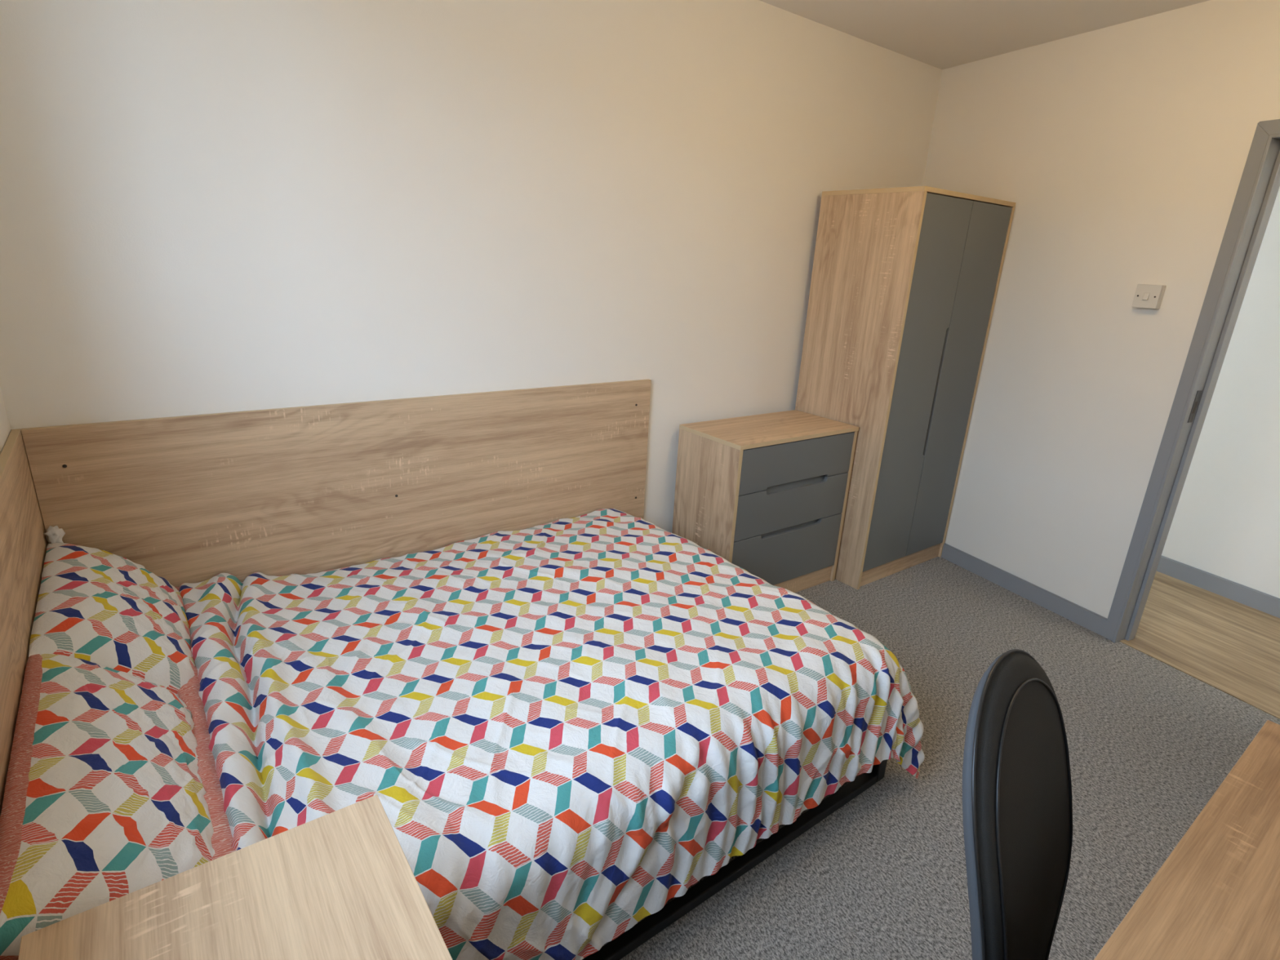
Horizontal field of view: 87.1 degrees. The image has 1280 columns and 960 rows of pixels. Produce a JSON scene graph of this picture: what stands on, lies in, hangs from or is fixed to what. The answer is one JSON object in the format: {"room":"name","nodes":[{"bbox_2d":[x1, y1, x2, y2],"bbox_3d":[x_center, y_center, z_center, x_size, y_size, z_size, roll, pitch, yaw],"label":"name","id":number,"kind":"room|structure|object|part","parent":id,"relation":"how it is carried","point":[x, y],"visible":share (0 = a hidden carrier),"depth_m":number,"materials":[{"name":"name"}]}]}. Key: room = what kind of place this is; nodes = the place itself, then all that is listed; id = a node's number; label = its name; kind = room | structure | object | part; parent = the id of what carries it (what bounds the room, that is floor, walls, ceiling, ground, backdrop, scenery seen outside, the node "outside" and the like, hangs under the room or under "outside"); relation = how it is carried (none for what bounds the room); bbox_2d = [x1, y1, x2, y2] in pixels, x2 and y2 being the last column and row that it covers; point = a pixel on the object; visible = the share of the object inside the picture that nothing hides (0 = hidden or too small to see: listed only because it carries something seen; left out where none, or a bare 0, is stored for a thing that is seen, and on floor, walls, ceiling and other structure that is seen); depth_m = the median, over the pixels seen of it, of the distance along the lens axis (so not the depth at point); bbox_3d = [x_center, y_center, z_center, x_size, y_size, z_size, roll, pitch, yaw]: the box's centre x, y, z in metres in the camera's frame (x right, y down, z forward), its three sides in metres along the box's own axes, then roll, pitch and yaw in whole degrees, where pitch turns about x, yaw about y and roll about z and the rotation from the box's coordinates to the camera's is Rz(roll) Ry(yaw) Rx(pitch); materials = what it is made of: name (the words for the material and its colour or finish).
{"room":"student bedroom","nodes":[
{"label":"student bedroom","id":0,"kind":"room"},
{"bbox_2d":[0,387,11,453],"bbox_3d":[-0.741,0.050,0.485,0.140,2.345,2.680,-11,23,-36],"label":"wall","id":1,"kind":"structure","parent":0,"point":[5,428],"depth_m":1.54,"materials":[{"name":"white paint"}]},
{"bbox_2d":[0,428,48,816],"bbox_3d":[-1.090,0.437,1.202,0.017,0.765,1.399,-11,23,-36],"label":"headboard","id":2,"kind":"object","parent":1,"relation":"attached to","point":[24,544],"visible":0.39,"depth_m":1.28,"materials":[{"name":"brown wood"}]},
{"bbox_2d":[0,0,942,533],"bbox_3d":[-0.090,-0.621,2.617,3.860,2.345,0.120,-11,23,-36],"label":"wall","id":3,"kind":"structure","parent":0,"point":[207,206],"depth_m":2.01,"materials":[{"name":"white paint"}]},
{"bbox_2d":[21,378,651,586],"bbox_3d":[-0.737,0.101,2.276,1.895,0.765,0.020,-11,23,-36],"label":"panel","id":4,"kind":"object","parent":3,"relation":"attached to","point":[308,489],"visible":0.73,"depth_m":2.08,"materials":[{"name":"brown wood"}]},
{"bbox_2d":[582,556,1279,959],"bbox_3d":[1.559,0.754,2.650,6.045,0.123,4.338,-11,23,-36],"label":"floor","id":5,"kind":"structure","parent":0,"point":[882,876],"depth_m":2.03,"materials":[{"name":"carpet"}]},
{"bbox_2d":[17,794,452,959],"bbox_3d":[-0.409,0.843,0.777,0.368,0.690,0.404,-10,22,-35],"label":"nightstand","id":6,"kind":"object","parent":5,"relation":"on","point":[340,884],"visible":1,"depth_m":0.76,"materials":[{"name":"brown wood"}]},
{"bbox_2d":[582,759,887,959],"bbox_3d":[-0.385,0.692,1.886,1.805,0.285,1.290,-11,23,-36],"label":"bed","id":7,"kind":"object","parent":5,"relation":"on","point":[629,940],"visible":0.02,"depth_m":1.61,"materials":[{"name":"black wood"}]},
{"bbox_3d":[0.694,0.735,1.929,0.040,0.285,0.040,-11,23,-36],"label":"leg","id":8,"kind":"part","parent":7,"relation":"part of","materials":[{"name":"black metal"}]},
{"bbox_3d":[-0.418,0.499,1.825,1.720,0.114,1.235,-11,23,-36],"label":"mattress","id":9,"kind":"object","parent":7,"relation":"on","visible":0},
{"bbox_2d":[0,653,214,959],"bbox_3d":[-0.844,0.501,1.097,0.232,0.257,0.690,-11,23,-36],"label":"pillow","id":10,"kind":"object","parent":9,"relation":"on","point":[104,802],"visible":0.87,"depth_m":0.97,"materials":[{"name":"fabric"}]},
{"bbox_2d":[28,525,195,697],"bbox_3d":[-1.200,0.316,1.557,0.256,0.294,0.633,-11,23,-36],"label":"pillow","id":11,"kind":"object","parent":9,"relation":"on","point":[103,607],"visible":0.74,"depth_m":1.44,"materials":[{"name":"fabric"}]},
{"bbox_2d":[173,507,924,959],"bbox_3d":[-0.256,0.544,1.889,1.684,0.506,1.378,-11,23,-36],"label":"duvet","id":12,"kind":"object","parent":9,"relation":"on","point":[563,727],"visible":0.91,"depth_m":1.50,"materials":[{"name":"fabric"}]},
{"bbox_2d":[671,409,858,592],"bbox_3d":[0.546,0.122,3.014,0.718,0.751,0.370,-10,22,-35],"label":"dresser","id":13,"kind":"object","parent":5,"relation":"on","point":[766,494],"visible":0.89,"depth_m":2.83,"materials":[{"name":"brown wood"}]},
{"bbox_3d":[0.262,0.181,2.820,0.018,0.733,0.367,-10,22,-35],"label":"panel","id":14,"kind":"part","parent":13,"relation":"part of","materials":[{"name":"brown wood"}]},
{"bbox_3d":[0.564,-0.225,2.899,0.718,0.018,0.370,-10,22,-35],"label":"panel","id":15,"kind":"part","parent":13,"relation":"part of","materials":[{"name":"brown wood"}]},
{"bbox_3d":[0.638,0.322,2.933,0.676,0.260,0.018,-10,22,-35],"label":"drawer","id":16,"kind":"part","parent":13,"relation":"part of","materials":[{"name":"grey wood"}]},
{"bbox_3d":[0.650,0.105,2.861,0.676,0.193,0.018,-10,22,-35],"label":"drawer","id":17,"kind":"part","parent":13,"relation":"part of","materials":[{"name":"grey wood"}]},
{"bbox_3d":[0.659,-0.077,2.801,0.676,0.184,0.018,-10,22,-35],"label":"drawer","id":18,"kind":"part","parent":13,"relation":"part of","materials":[{"name":"grey wood"}]},
{"bbox_3d":[0.827,0.080,3.217,0.018,0.733,0.367,-10,22,-35],"label":"panel","id":19,"kind":"part","parent":13,"relation":"part of","materials":[{"name":"brown wood"}]},
{"bbox_2d":[795,186,1016,589],"bbox_3d":[1.191,-0.431,3.242,0.718,1.723,0.497,-10,23,-35],"label":"wardrobe","id":20,"kind":"object","parent":5,"relation":"on","point":[904,283],"visible":0.94,"depth_m":2.97,"materials":[{"name":"brown wood"}]},
{"bbox_3d":[0.909,-0.371,3.043,0.018,1.705,0.497,-10,23,-35],"label":"panel","id":21,"kind":"part","parent":20,"relation":"part of","materials":[{"name":"brown wood"}]},
{"bbox_3d":[1.200,-0.369,2.957,0.345,1.617,0.018,-10,23,-35],"label":"door","id":22,"kind":"part","parent":20,"relation":"part of","materials":[{"name":"grey wood"}]},
{"bbox_3d":[1.234,-1.240,2.975,0.718,0.018,0.497,-10,23,-35],"label":"panel","id":23,"kind":"part","parent":20,"relation":"part of","materials":[{"name":"brown wood"}]},
{"bbox_3d":[1.473,-0.420,3.153,0.329,1.617,0.018,-10,23,-35],"label":"door","id":24,"kind":"part","parent":20,"relation":"part of","materials":[{"name":"grey wood"}]},
{"bbox_3d":[1.472,-0.475,3.446,0.018,1.705,0.497,-10,23,-35],"label":"panel","id":25,"kind":"part","parent":20,"relation":"part of","materials":[{"name":"brown wood"}]},
{"bbox_2d":[962,648,1072,959],"bbox_3d":[0.686,0.757,0.830,0.665,0.929,0.523,19,24,40],"label":"office chair","id":26,"kind":"object","parent":5,"relation":"on","point":[1017,802],"visible":1,"depth_m":0.85,"materials":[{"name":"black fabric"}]},
{"bbox_2d":[1093,720,1279,959],"bbox_3d":[0.710,0.919,0.647,1.209,0.740,0.600,-11,23,-36],"label":"desk","id":27,"kind":"object","parent":5,"relation":"on","point":[1216,895],"visible":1,"depth_m":0.80,"materials":[{"name":"brown wood"}]},
{"bbox_2d":[759,0,1209,69],"bbox_3d":[1.168,-1.617,1.902,5.340,0.120,3.700,-11,23,-36],"label":"ceiling","id":28,"kind":"structure","parent":0,"point":[942,34],"depth_m":2.61,"materials":[{"name":"white paint"}]},
{"bbox_2d":[922,0,1279,618],"bbox_3d":[2.113,-0.428,2.388,0.110,2.345,3.200,-6,20,-26],"label":"wall","id":29,"kind":"structure","parent":0,"point":[1122,150],"depth_m":2.76,"materials":[{"name":"white paint"}]},
{"bbox_2d":[941,542,1106,635],"bbox_3d":[1.650,0.411,3.392,0.016,0.078,1.362,-6,20,-26],"label":"baseboard","id":30,"kind":"structure","parent":29,"relation":"attached to","point":[1086,618],"depth_m":3.11,"materials":[{"name":"grey"}]},
{"bbox_2d":[1131,284,1166,309],"bbox_3d":[1.925,-0.695,2.551,0.036,0.086,0.086,-6,20,-26],"label":"light switch","id":31,"kind":"object","parent":29,"relation":"attached to","point":[1146,295],"visible":1,"depth_m":2.54,"materials":[{"name":"beige plastic"}]},
{"bbox_2d":[1102,119,1279,643],"bbox_3d":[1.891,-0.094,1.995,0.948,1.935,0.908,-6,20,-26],"label":"door frame","id":32,"kind":"structure","parent":29,"relation":"in","point":[1259,185],"depth_m":2.45,"materials":[{"name":"grey wood"}]},
{"bbox_3d":[2.045,-0.271,2.483,0.028,0.120,0.004,-6,20,-26],"label":"strike plate","id":33,"kind":"part","parent":32,"relation":"part of","materials":[{"name":"grey metal"}]},
{"bbox_3d":[2.240,-1.017,1.845,0.020,0.054,0.904,-6,20,-26],"label":"architrave","id":34,"kind":"part","parent":32,"relation":"part of","materials":[{"name":"grey wood"}]},
{"bbox_2d":[1161,186,1279,598],"bbox_3d":[2.438,-0.584,2.913,0.955,2.345,4.100,-6,20,-26],"label":"wall","id":35,"kind":"structure","parent":0,"point":[1225,523],"depth_m":3.12,"materials":[{"name":"white paint"}]},
{"bbox_2d":[1156,555,1279,617],"bbox_3d":[2.779,0.496,3.300,0.016,0.088,3.600,-6,20,-26],"label":"baseboard","id":36,"kind":"structure","parent":35,"relation":"attached to","point":[1267,603],"depth_m":3.24,"materials":[{"name":"grey wood"}]}
]}

